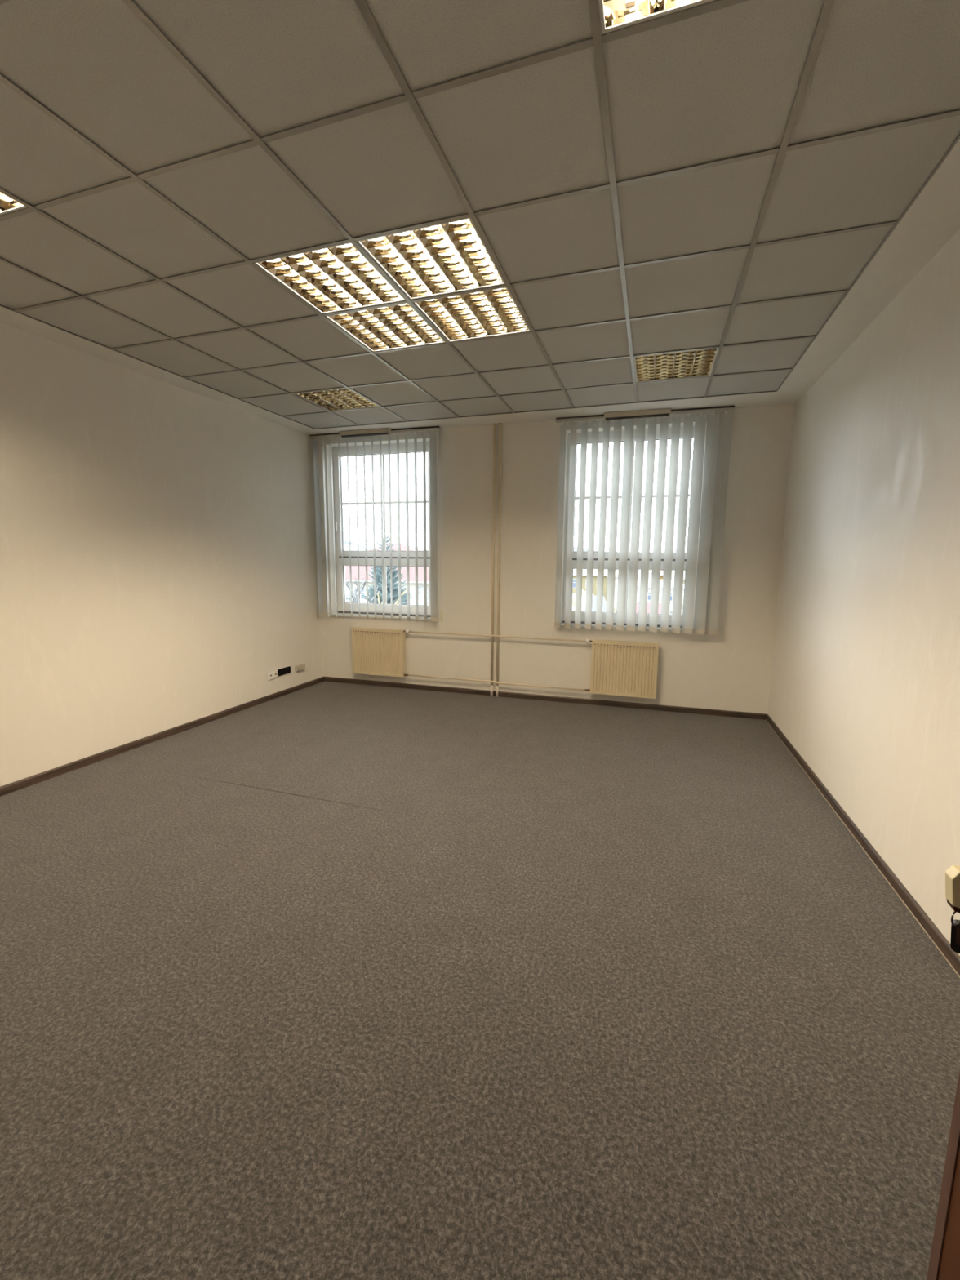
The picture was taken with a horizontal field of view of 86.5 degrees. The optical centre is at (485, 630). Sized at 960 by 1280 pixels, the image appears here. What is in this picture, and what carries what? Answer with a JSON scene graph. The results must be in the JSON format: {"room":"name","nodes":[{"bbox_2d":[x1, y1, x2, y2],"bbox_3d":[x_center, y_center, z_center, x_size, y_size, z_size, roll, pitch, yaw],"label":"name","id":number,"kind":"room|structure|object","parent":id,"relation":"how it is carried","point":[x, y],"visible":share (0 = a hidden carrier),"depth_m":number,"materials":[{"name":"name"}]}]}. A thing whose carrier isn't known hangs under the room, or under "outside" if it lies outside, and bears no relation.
{"room":"empty office room","nodes":[
{"label":"empty office room","id":0,"kind":"room"},
{"bbox_2d":[0,321,323,786],"bbox_3d":[-3.047,-0.686,3.946,0.150,3.436,5.723,3,8,18],"label":"wall","id":1,"kind":"structure","parent":0,"point":[158,557],"depth_m":4.18,"materials":[{"name":"white paint"}]},
{"bbox_2d":[0,676,324,796],"bbox_3d":[-2.984,0.971,4.147,0.016,0.060,5.423,3,8,18],"label":"baseboard","id":2,"kind":"structure","parent":1,"relation":"attached to","point":[24,783],"depth_m":4.28,"materials":[{"name":"brown wood"}]},
{"bbox_2d":[266,670,277,679],"bbox_3d":[-2.413,0.501,5.782,0.022,0.088,0.152,3,8,18],"label":"outlet","id":3,"kind":"object","parent":1,"relation":"attached to","point":[273,674],"visible":1,"depth_m":5.76,"materials":[{"name":"white plastic"}]},
{"bbox_2d":[276,665,290,676],"bbox_3d":[-2.357,0.471,5.964,0.010,0.094,0.232,3,8,18],"label":"socket","id":4,"kind":"object","parent":1,"relation":"attached to","point":[285,670],"visible":1,"depth_m":5.95,"materials":[{"name":"black plastic"}]},
{"bbox_2d":[294,663,305,671],"bbox_3d":[-2.260,0.450,6.218,0.032,0.076,0.160,3,8,18],"label":"socket","id":5,"kind":"object","parent":1,"relation":"attached to","point":[300,667],"visible":1,"depth_m":6.20,"materials":[{"name":"plastic"}]},
{"bbox_2d":[337,557,430,613],"bbox_3d":[-1.251,-0.573,6.435,1.328,0.677,0.061,3,8,16],"label":"window pane","id":6,"kind":"object","parent":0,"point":[345,560],"depth_m":6.45,"materials":[{"name":"clear glass"}]},
{"bbox_2d":[0,681,959,1279],"bbox_3d":[-0.692,1.354,2.671,5.850,0.250,7.650,3,8,18],"label":"floor","id":7,"kind":"structure","parent":0,"point":[323,980],"depth_m":1.81,"materials":[{"name":"carpet"}]},
{"bbox_2d":[0,0,959,435],"bbox_3d":[-0.404,-2.089,2.983,5.850,0.340,6.010,3,8,18],"label":"ceiling","id":8,"kind":"structure","parent":0,"point":[757,182],"depth_m":2.03,"materials":[{"name":"tile"}]},
{"bbox_2d":[0,191,26,215],"bbox_3d":[-2.334,-1.858,2.011,0.576,0.098,0.576,3,8,18],"label":"ceiling light","id":9,"kind":"object","parent":8,"relation":"attached to","point":[7,204],"visible":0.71,"depth_m":2.22,"materials":[{"name":"white metal"}]},
{"bbox_2d":[253,242,405,314],"bbox_3d":[-0.821,-1.948,2.773,0.576,0.098,0.576,3,8,18],"label":"ceiling light","id":10,"kind":"object","parent":8,"relation":"attached to","point":[340,277],"visible":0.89,"depth_m":2.79,"materials":[{"name":"white metal"}]},
{"bbox_2d":[294,388,378,411],"bbox_3d":[-1.402,-2.238,4.837,0.576,0.098,0.576,3,8,18],"label":"ceiling light","id":11,"kind":"object","parent":8,"relation":"attached to","point":[340,399],"visible":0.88,"depth_m":4.87,"materials":[{"name":"white metal"}]},
{"bbox_2d":[325,302,445,351],"bbox_3d":[-0.634,-2.024,3.338,0.576,0.098,0.576,3,8,18],"label":"ceiling light","id":12,"kind":"object","parent":8,"relation":"attached to","point":[399,326],"visible":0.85,"depth_m":3.36,"materials":[{"name":"white metal"}]},
{"bbox_2d":[356,217,505,299],"bbox_3d":[-0.251,-1.917,2.589,0.576,0.098,0.576,3,8,18],"label":"ceiling light","id":13,"kind":"object","parent":8,"relation":"attached to","point":[449,257],"visible":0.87,"depth_m":2.60,"materials":[{"name":"white metal"}]},
{"bbox_2d":[413,287,530,342],"bbox_3d":[-0.064,-1.993,3.155,0.576,0.098,0.576,3,8,18],"label":"ceiling light","id":14,"kind":"object","parent":8,"relation":"attached to","point":[490,313],"visible":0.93,"depth_m":3.17,"materials":[{"name":"white metal"}]},
{"bbox_2d":[598,0,715,34],"bbox_3d":[0.517,-1.702,1.091,0.576,0.098,0.576,3,8,18],"label":"ceiling light","id":15,"kind":"object","parent":8,"relation":"attached to","point":[615,15],"visible":1,"depth_m":1.41,"materials":[{"name":"white metal"}]},
{"bbox_2d":[633,347,719,382],"bbox_3d":[1.449,-2.083,3.917,0.576,0.098,0.576,3,8,18],"label":"ceiling light","id":16,"kind":"object","parent":8,"relation":"attached to","point":[695,363],"visible":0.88,"depth_m":3.94,"materials":[{"name":"white metal"}]},
{"bbox_2d":[315,404,795,714],"bbox_3d":[0.445,-0.920,5.895,5.913,3.436,0.340,3,8,16],"label":"wall","id":17,"kind":"structure","parent":0,"point":[730,669],"depth_m":5.70,"materials":[{"name":"white paint"}]},
{"bbox_2d":[330,441,431,620],"bbox_3d":[-1.263,-1.218,6.282,1.408,2.110,0.233,3,8,16],"label":"window","id":18,"kind":"structure","parent":17,"relation":"in","point":[343,450],"depth_m":6.38,"materials":[{"name":"white plastic"}]},
{"bbox_2d":[309,426,442,622],"bbox_3d":[-1.339,-1.242,6.117,1.703,2.213,0.132,3,8,16],"label":"vertical blind","id":19,"kind":"object","parent":18,"relation":"attached to","point":[433,436],"visible":0.94,"depth_m":6.05,"materials":[{"name":"fabric"}]},
{"bbox_2d":[339,427,391,437],"bbox_3d":[-1.402,-2.302,5.932,0.643,0.062,0.058,3,8,16],"label":"rail cover","id":20,"kind":"object","parent":19,"relation":"attached to","point":[386,431],"visible":1,"depth_m":5.91,"materials":[{"name":"beige metal"}]},
{"bbox_2d":[351,626,409,677],"bbox_3d":[-1.292,0.254,6.340,0.769,0.594,0.105,3,8,16],"label":"radiator","id":21,"kind":"object","parent":17,"relation":"attached to","point":[375,651],"visible":1,"depth_m":6.30,"materials":[{"name":"beige metal"}]},
{"bbox_2d":[351,626,404,631],"bbox_3d":[-1.328,-0.022,6.297,0.694,0.012,0.074,3,8,16],"label":"grille","id":22,"kind":"object","parent":21,"relation":"attached to","point":[354,628],"depth_m":6.29,"materials":[{"name":"beige metal"}]},
{"bbox_2d":[408,422,585,697],"bbox_3d":[0.102,-0.748,5.796,2.137,3.075,0.080,3,8,16],"label":"pipes","id":23,"kind":"object","parent":17,"relation":"attached to","point":[492,635],"visible":1,"depth_m":5.80,"materials":[{"name":"white metal"}]},
{"bbox_2d":[324,676,766,719],"bbox_3d":[0.378,0.755,5.954,5.233,0.060,0.016,3,8,16],"label":"baseboard","id":24,"kind":"structure","parent":17,"relation":"attached to","point":[455,690],"depth_m":5.81,"materials":[{"name":"brown wood"}]},
{"bbox_2d":[585,638,658,698],"bbox_3d":[1.463,0.398,5.532,0.760,0.604,0.105,3,8,16],"label":"radiator","id":25,"kind":"object","parent":17,"relation":"attached to","point":[618,668],"visible":1,"depth_m":5.48,"materials":[{"name":"beige metal"}]},
{"bbox_2d":[591,639,658,644],"bbox_3d":[1.496,0.120,5.469,0.685,0.012,0.074,3,8,16],"label":"grille","id":26,"kind":"object","parent":25,"relation":"attached to","point":[594,641],"depth_m":5.46,"materials":[{"name":"beige metal"}]},
{"bbox_2d":[560,425,694,632],"bbox_3d":[1.540,-1.074,5.460,1.386,2.106,0.233,3,8,16],"label":"window","id":27,"kind":"structure","parent":17,"relation":"in","point":[600,433],"depth_m":5.56,"materials":[{"name":"white plastic"}]},
{"bbox_2d":[570,560,686,625],"bbox_3d":[1.552,-0.431,5.613,1.306,0.677,0.061,3,8,16],"label":"window pane","id":28,"kind":"object","parent":27,"relation":"on","point":[574,562],"depth_m":5.62,"materials":[{"name":"clear glass"}]},
{"bbox_2d":[554,405,734,635],"bbox_3d":[1.552,-1.085,5.271,1.710,2.235,0.129,3,8,16],"label":"vertical blind","id":29,"kind":"object","parent":27,"relation":"attached to","point":[718,428],"visible":0.95,"depth_m":5.22,"materials":[{"name":"fabric"}]},
{"bbox_2d":[604,408,671,420],"bbox_3d":[1.508,-2.155,5.079,0.639,0.062,0.058,3,8,16],"label":"rail cover","id":30,"kind":"object","parent":29,"relation":"attached to","point":[667,411],"visible":1,"depth_m":5.06,"materials":[{"name":"beige metal"}]},
{"bbox_2d":[767,229,959,955],"bbox_3d":[2.144,-0.413,2.345,0.150,3.436,5.865,3,8,17],"label":"wall","id":31,"kind":"structure","parent":0,"point":[864,685],"depth_m":2.79,"materials":[{"name":"white paint"}]},
{"bbox_2d":[765,714,959,977],"bbox_3d":[2.048,1.235,2.598,0.016,0.060,5.565,3,8,17],"label":"baseboard","id":32,"kind":"structure","parent":31,"relation":"attached to","point":[953,957],"depth_m":2.64,"materials":[{"name":"brown wood"}]},
{"bbox_3d":[-1.318,-0.193,0.499,5.586,3.436,0.120,3,8,18],"label":"wall","id":33,"kind":"structure","parent":0,"visible":0},
{"bbox_2d":[926,865,959,1279],"bbox_3d":[0.660,0.536,0.442,0.135,1.992,0.816,3,8,18],"label":"door","id":34,"kind":"structure","parent":33,"relation":"in","point":[944,1259],"depth_m":0.86,"materials":[{"name":"brown wood"}]},
{"bbox_2d":[950,911,959,953],"bbox_3d":[0.750,0.465,0.787,0.068,0.076,0.029,3,8,18],"label":"bunch","id":35,"kind":"object","parent":34,"relation":"hanging from","point":[955,924],"visible":1,"depth_m":0.80,"materials":[{"name":"metal"}]},
{"label":"outside","id":36,"kind":"structure","parent":0,"visible":0},
{"bbox_2d":[605,568,684,582],"bbox_3d":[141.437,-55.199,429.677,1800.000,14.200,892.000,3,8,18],"label":"ground","id":37,"kind":"structure","parent":36,"point":[639,571],"depth_m":157.19,"materials":[{"name":"white"}]},
{"bbox_2d":[344,544,364,551],"bbox_3d":[-28.720,-13.982,108.606,6.500,8.600,7.720,3,8,18],"label":"house","id":38,"kind":"structure","parent":37,"relation":"on","point":[353,547],"depth_m":107.04,"materials":[{"name":"white"}]},
{"bbox_2d":[345,576,369,602],"bbox_3d":[-10.350,-0.573,37.872,3.127,7.764,3.975,-5,10,-35],"label":"bare tree","id":39,"kind":"object","parent":37,"relation":"on","point":[355,581],"visible":0.24,"depth_m":36.64,"materials":[{"name":"grey plant"}]},
{"bbox_2d":[345,582,380,603],"bbox_3d":[-7.538,0.797,29.877,3.166,7.303,3.197,3,8,18],"label":"bare tree","id":40,"kind":"object","parent":37,"relation":"on","point":[356,599],"visible":0.3,"depth_m":29.28,"materials":[{"name":"grey plant"}]},
{"bbox_2d":[343,541,428,551],"bbox_3d":[-149.984,-74.190,485.405,333.457,22.407,180.000,3,8,18],"label":"hill","id":41,"kind":"structure","parent":37,"relation":"on","point":[344,542],"depth_m":466.77,"materials":[{"name":"white"}]},
{"bbox_2d":[344,542,428,604],"bbox_3d":[-9.751,-5.169,60.956,21.300,10.550,18.320,3,8,18],"label":"house","id":42,"kind":"structure","parent":37,"relation":"on","point":[403,546],"depth_m":53.03,"materials":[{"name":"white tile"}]},
{"bbox_2d":[360,533,413,604],"bbox_3d":[-6.780,-1.657,36.078,5.364,10.456,5.374,3,8,18],"label":"conifer","id":43,"kind":"object","parent":37,"relation":"on","point":[379,569],"visible":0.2,"depth_m":35.29,"materials":[{"name":"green plant"}]},
{"bbox_2d":[377,589,406,604],"bbox_3d":[-6.714,1.074,25.028,5.713,8.076,3.429,3,8,18],"label":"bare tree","id":44,"kind":"object","parent":37,"relation":"on","point":[404,592],"visible":0.04,"depth_m":25.19,"materials":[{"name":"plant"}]},
{"bbox_2d":[572,589,594,610],"bbox_3d":[8.272,-0.398,43.937,3.880,6.379,2.056,3,8,18],"label":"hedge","id":45,"kind":"object","parent":37,"relation":"on","point":[584,593],"visible":0.08,"depth_m":43.13,"materials":[{"name":"white"}]},
{"bbox_2d":[573,546,598,551],"bbox_3d":[60.390,-54.077,376.208,136.800,16.598,160.000,3,8,18],"label":"hill","id":46,"kind":"structure","parent":37,"relation":"on","point":[585,549],"depth_m":361.70,"materials":[{"name":"white"}]},
{"bbox_2d":[572,568,607,601],"bbox_3d":[13.598,-5.021,70.897,8.000,8.000,8.720,3,8,18],"label":"house","id":47,"kind":"structure","parent":37,"relation":"on","point":[584,571],"depth_m":66.57,"materials":[{"name":"beige paint"}]},
{"bbox_2d":[583,595,606,611],"bbox_3d":[8.624,0.221,40.068,1.900,5.950,3.920,3,8,18],"label":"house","id":48,"kind":"structure","parent":37,"relation":"on","point":[594,597],"depth_m":39.06,"materials":[{"name":"white"}]},
{"bbox_2d":[606,569,640,602],"bbox_3d":[16.456,-3.718,60.574,3.700,8.300,6.720,3,8,18],"label":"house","id":49,"kind":"structure","parent":37,"relation":"on","point":[616,571],"depth_m":57.85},
{"bbox_2d":[613,601,638,612],"bbox_3d":[13.607,-0.422,48.546,5.451,5.200,2.085,3,8,18],"label":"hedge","id":50,"kind":"object","parent":37,"relation":"on","point":[615,602],"visible":0.02,"depth_m":48.17,"materials":[{"name":"white"}]},
{"bbox_2d":[635,602,661,613],"bbox_3d":[10.914,1.007,34.906,2.900,5.850,3.420,3,8,18],"label":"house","id":51,"kind":"structure","parent":37,"relation":"on","point":[637,603],"depth_m":34.08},
{"bbox_2d":[650,569,663,579],"bbox_3d":[21.047,-3.751,62.239,2.100,8.000,4.620,3,8,18],"label":"house","id":52,"kind":"structure","parent":37,"relation":"on","point":[661,571],"depth_m":59.98,"materials":[{"name":"white"}]},
{"bbox_2d":[636,579,684,603],"bbox_3d":[17.202,-1.617,50.525,4.900,6.900,3.520,3,8,18],"label":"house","id":53,"kind":"structure","parent":37,"relation":"on","point":[649,580],"depth_m":49.11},
{"bbox_2d":[669,601,672,613],"bbox_3d":[16.812,0.086,42.921,3.100,5.600,4.420,3,8,18],"label":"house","id":54,"kind":"structure","parent":37,"relation":"on","point":[671,603],"depth_m":41.39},
{"bbox_2d":[680,596,683,614],"bbox_3d":[14.751,0.526,37.673,2.437,6.395,2.139,8,11,42],"label":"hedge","id":55,"kind":"object","parent":37,"relation":"on","point":[682,597],"visible":0.02,"depth_m":36.94,"materials":[{"name":"white"}]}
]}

